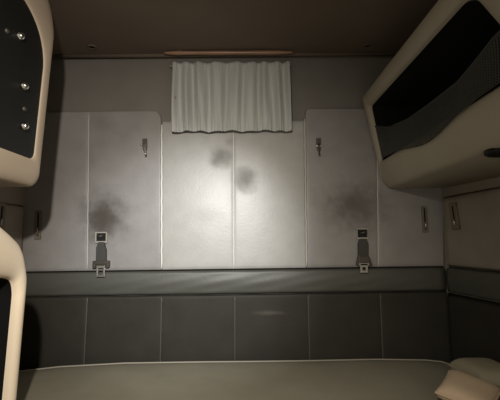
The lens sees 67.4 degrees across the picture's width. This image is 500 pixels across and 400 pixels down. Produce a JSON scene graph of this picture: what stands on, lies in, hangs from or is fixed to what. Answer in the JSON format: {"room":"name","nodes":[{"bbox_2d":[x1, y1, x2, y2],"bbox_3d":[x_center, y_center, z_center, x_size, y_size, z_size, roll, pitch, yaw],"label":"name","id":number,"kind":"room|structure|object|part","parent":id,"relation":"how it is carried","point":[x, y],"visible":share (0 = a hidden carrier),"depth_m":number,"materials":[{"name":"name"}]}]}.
{"room":"vehicle interior","nodes":[
{"label":"vehicle interior","id":0,"kind":"room"},
{"bbox_2d":[0,187,24,237],"bbox_3d":[-1.153,0.296,1.101,0.060,2.364,1.500,0,-6,0],"label":"wall","id":1,"kind":"structure","parent":0,"point":[12,195],"depth_m":1.78,"materials":[{"name":"fabric"}]},
{"bbox_2d":[0,202,23,250],"bbox_3d":[-1.110,0.154,1.506,0.028,0.327,0.676,0,-6,0],"label":"wall padding","id":2,"kind":"object","parent":1,"relation":"attached to","point":[14,216],"depth_m":1.76,"materials":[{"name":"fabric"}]},
{"bbox_3d":[-1.104,0.071,1.663,0.016,0.120,0.050,0,-6,0],"label":"slotted bracket","id":3,"kind":"part","parent":2,"relation":"part of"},
{"bbox_2d":[0,0,53,186],"bbox_3d":[-0.908,-0.436,1.071,0.439,0.739,0.535,0,-6,0],"label":"upper cabinet","id":4,"kind":"object","parent":1,"relation":"attached to","point":[26,26],"visible":1,"depth_m":1.18,"materials":[{"name":"beige plastic"}]},
{"bbox_2d":[48,0,437,58],"bbox_3d":[0.044,-0.851,1.252,2.473,0.050,1.560,0,-6,0],"label":"ceiling","id":5,"kind":"structure","parent":0,"point":[113,26],"depth_m":1.67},
{"bbox_2d":[87,44,96,49],"bbox_3d":[-0.778,-0.753,1.847,0.045,0.006,0.045,0,-6,0],"label":"socket","id":6,"kind":"object","parent":5,"relation":"attached to","point":[90,46],"visible":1,"depth_m":1.84,"materials":[{"name":"black plastic"}]},
{"bbox_2d":[164,49,292,54],"bbox_3d":[-0.108,-0.744,1.890,0.650,0.025,0.021,0,-6,0],"label":"rail","id":7,"kind":"object","parent":5,"relation":"attached to","point":[277,51],"visible":1,"depth_m":1.88,"materials":[{"name":"beige wood"}]},
{"bbox_2d":[170,61,291,132],"bbox_3d":[-0.099,-0.524,1.900,0.627,0.377,0.057,0,-6,0],"label":"window curtain","id":8,"kind":"object","parent":7,"relation":"hanging from","point":[214,96],"visible":1,"depth_m":1.90,"materials":[{"name":"grey fabric"}]},
{"bbox_2d":[362,43,371,48],"bbox_3d":[0.580,-0.763,1.858,0.045,0.006,0.045,0,-6,0],"label":"socket","id":9,"kind":"object","parent":5,"relation":"attached to","point":[367,45],"visible":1,"depth_m":1.85,"materials":[{"name":"black plastic"}]},
{"bbox_2d":[46,56,445,296],"bbox_3d":[-0.081,0.370,1.876,2.203,2.364,0.060,0,-6,0],"label":"wall","id":10,"kind":"structure","parent":0,"point":[317,82],"depth_m":1.95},
{"bbox_2d":[22,111,161,271],"bbox_3d":[-0.797,-0.054,1.876,0.720,0.813,0.031,0,-6,0],"label":"wall padding","id":11,"kind":"object","parent":10,"relation":"attached to","point":[96,175],"depth_m":1.87,"materials":[{"name":"grey leather"}]},
{"bbox_3d":[-1.046,0.123,1.849,0.033,0.140,0.016,0,-6,0],"label":"slotted bracket","id":12,"kind":"part","parent":11,"relation":"part of","materials":[{"name":"grey metal"}]},
{"bbox_2d":[92,232,109,276],"bbox_3d":[-0.723,0.264,1.829,0.079,0.217,0.028,0,-6,0],"label":"strap buckle","id":13,"kind":"object","parent":11,"relation":"attached to","point":[101,238],"visible":1,"depth_m":1.82,"materials":[{"name":"grey fabric"}]},
{"bbox_3d":[-0.731,0.184,1.845,0.060,0.054,0.014,0,-6,0],"label":"anchor plate","id":14,"kind":"part","parent":13,"relation":"part of","materials":[{"name":"grey metal"}]},
{"bbox_2d":[140,138,146,154],"bbox_3d":[-0.533,-0.266,1.876,0.039,0.095,0.048,0,-6,0],"label":"coat hook","id":15,"kind":"object","parent":11,"relation":"attached to","point":[143,144],"visible":1,"depth_m":1.89,"materials":[{"name":"grey metal"}]},
{"bbox_3d":[-0.531,-0.279,1.896,0.025,0.064,0.011,0,-6,0],"label":"plate","id":16,"kind":"part","parent":15,"relation":"part of","materials":[{"name":"grey metal"}]},
{"bbox_2d":[52,52,396,57],"bbox_3d":[-0.090,-0.745,1.930,2.083,0.015,0.022,0,-6,0],"label":"trim","id":17,"kind":"structure","parent":10,"relation":"attached to","point":[151,55],"depth_m":1.92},
{"bbox_2d":[161,121,305,269],"bbox_3d":[-0.086,-0.032,1.879,0.733,0.751,0.018,0,-6,0],"label":"wall padding","id":18,"kind":"object","parent":10,"relation":"attached to","point":[230,199],"visible":0.91,"depth_m":1.87,"materials":[{"name":"white leather"}]},
{"bbox_2d":[19,291,450,369],"bbox_3d":[-0.083,0.677,1.802,2.090,0.451,0.022,0,-6,0],"label":"wall padding","id":19,"kind":"object","parent":10,"relation":"attached to","point":[67,330],"visible":0.62,"depth_m":1.80,"materials":[{"name":"black leather"}]},
{"bbox_2d":[26,266,445,296],"bbox_3d":[-0.083,0.400,1.831,2.071,0.132,0.024,0,-6,0],"label":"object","id":20,"kind":"object","parent":10,"relation":"attached to","point":[431,278],"visible":0.98,"depth_m":1.82,"materials":[{"name":"grey leather"}]},
{"bbox_2d":[304,109,443,267],"bbox_3d":[0.633,-0.071,1.877,0.727,0.810,0.031,0,-6,0],"label":"wall padding","id":21,"kind":"object","parent":10,"relation":"attached to","point":[346,191],"depth_m":1.86,"materials":[{"name":"grey leather"}]},
{"bbox_2d":[316,138,320,154],"bbox_3d":[0.346,-0.268,1.875,0.025,0.095,0.048,0,-6,0],"label":"coat hook","id":22,"kind":"object","parent":21,"relation":"attached to","point":[318,140],"visible":1,"depth_m":1.89,"materials":[{"name":"grey metal"}]},
{"bbox_2d":[356,228,371,272],"bbox_3d":[0.554,0.245,1.829,0.075,0.214,0.030,0,-6,0],"label":"strap buckle","id":23,"kind":"object","parent":21,"relation":"attached to","point":[363,259],"visible":1,"depth_m":1.82,"materials":[{"name":"grey fabric"}]},
{"bbox_3d":[0.553,0.166,1.846,0.060,0.054,0.014,0,-6,0],"label":"anchor plate","id":24,"kind":"part","parent":23,"relation":"part of","materials":[{"name":"grey metal"}]},
{"bbox_3d":[0.863,0.096,1.851,0.027,0.128,0.016,0,-6,0],"label":"slotted bracket","id":25,"kind":"part","parent":21,"relation":"part of","materials":[{"name":"grey metal"}]},
{"bbox_2d":[442,177,499,301],"bbox_3d":[1.125,0.278,1.101,0.059,2.364,1.535,1,-6,-10],"label":"wall","id":26,"kind":"structure","parent":0,"point":[493,182],"depth_m":1.73,"materials":[{"name":"fabric"}]},
{"bbox_2d":[362,0,499,187],"bbox_3d":[0.866,-0.351,1.317,0.597,0.487,1.145,0,-6,0],"label":"upper cabinet","id":27,"kind":"object","parent":26,"relation":"attached to","point":[433,112],"visible":1,"depth_m":1.33,"materials":[{"name":"beige plastic"}]},
{"bbox_2d":[444,187,499,270],"bbox_3d":[1.034,0.095,1.357,0.033,0.353,0.992,1,-6,-10],"label":"wall padding","id":28,"kind":"object","parent":26,"relation":"attached to","point":[476,245],"depth_m":1.64,"materials":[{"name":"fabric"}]},
{"bbox_3d":[0.954,0.075,1.754,0.015,0.124,0.060,1,-6,-10],"label":"slotted bracket","id":29,"kind":"part","parent":28,"relation":"part of","materials":[{"name":"grey metal"}]},
{"bbox_2d":[446,267,499,301],"bbox_3d":[1.042,0.332,1.326,0.024,0.122,0.980,1,-6,-10],"label":"rail","id":30,"kind":"object","parent":26,"relation":"attached to","point":[484,284],"visible":1,"depth_m":1.63,"materials":[{"name":"grey leather"}]},
{"bbox_2d":[447,292,499,362],"bbox_3d":[1.043,0.689,1.299,0.022,0.590,1.001,1,-6,-10],"label":"wall padding","id":31,"kind":"object","parent":26,"relation":"attached to","point":[474,323],"visible":0.6,"depth_m":1.63,"materials":[{"name":"black leather"}]},
{"bbox_3d":[0.063,1.489,1.003,2.473,0.050,1.560,0,-6,0],"label":"floor","id":32,"kind":"structure","parent":0,"visible":0},
{"bbox_2d":[0,228,26,399],"bbox_3d":[-0.898,0.729,0.827,0.441,1.440,0.557,0,-6,0],"label":"storage cabinet","id":33,"kind":"object","parent":32,"relation":"on","point":[13,278],"visible":1,"depth_m":1.11,"materials":[{"name":"beige plastic"}]},
{"bbox_3d":[-0.087,1.192,1.409,2.048,0.630,0.635,0,-6,0],"label":"bunk base","id":34,"kind":"object","parent":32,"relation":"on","visible":0},
{"bbox_2d":[16,359,499,399],"bbox_3d":[-0.083,0.794,1.439,2.036,0.167,0.644,0,-6,0],"label":"mattress","id":35,"kind":"object","parent":34,"relation":"on","point":[333,379],"visible":0.84,"depth_m":1.49,"materials":[{"name":"beige fabric"}]},
{"bbox_2d":[434,370,499,399],"bbox_3d":[0.720,0.632,1.236,0.161,0.091,0.165,-6,-8,44],"label":"cushion","id":36,"kind":"object","parent":35,"relation":"on","point":[457,385],"visible":1,"depth_m":1.22,"materials":[{"name":"beige fabric"}]},
{"bbox_2d":[447,358,499,388],"bbox_3d":[0.890,0.656,1.413,0.177,0.085,0.227,0,-6,0],"label":"cushion","id":37,"kind":"object","parent":35,"relation":"on","point":[487,369],"visible":0.62,"depth_m":1.39,"materials":[{"name":"beige fabric"}]}
]}

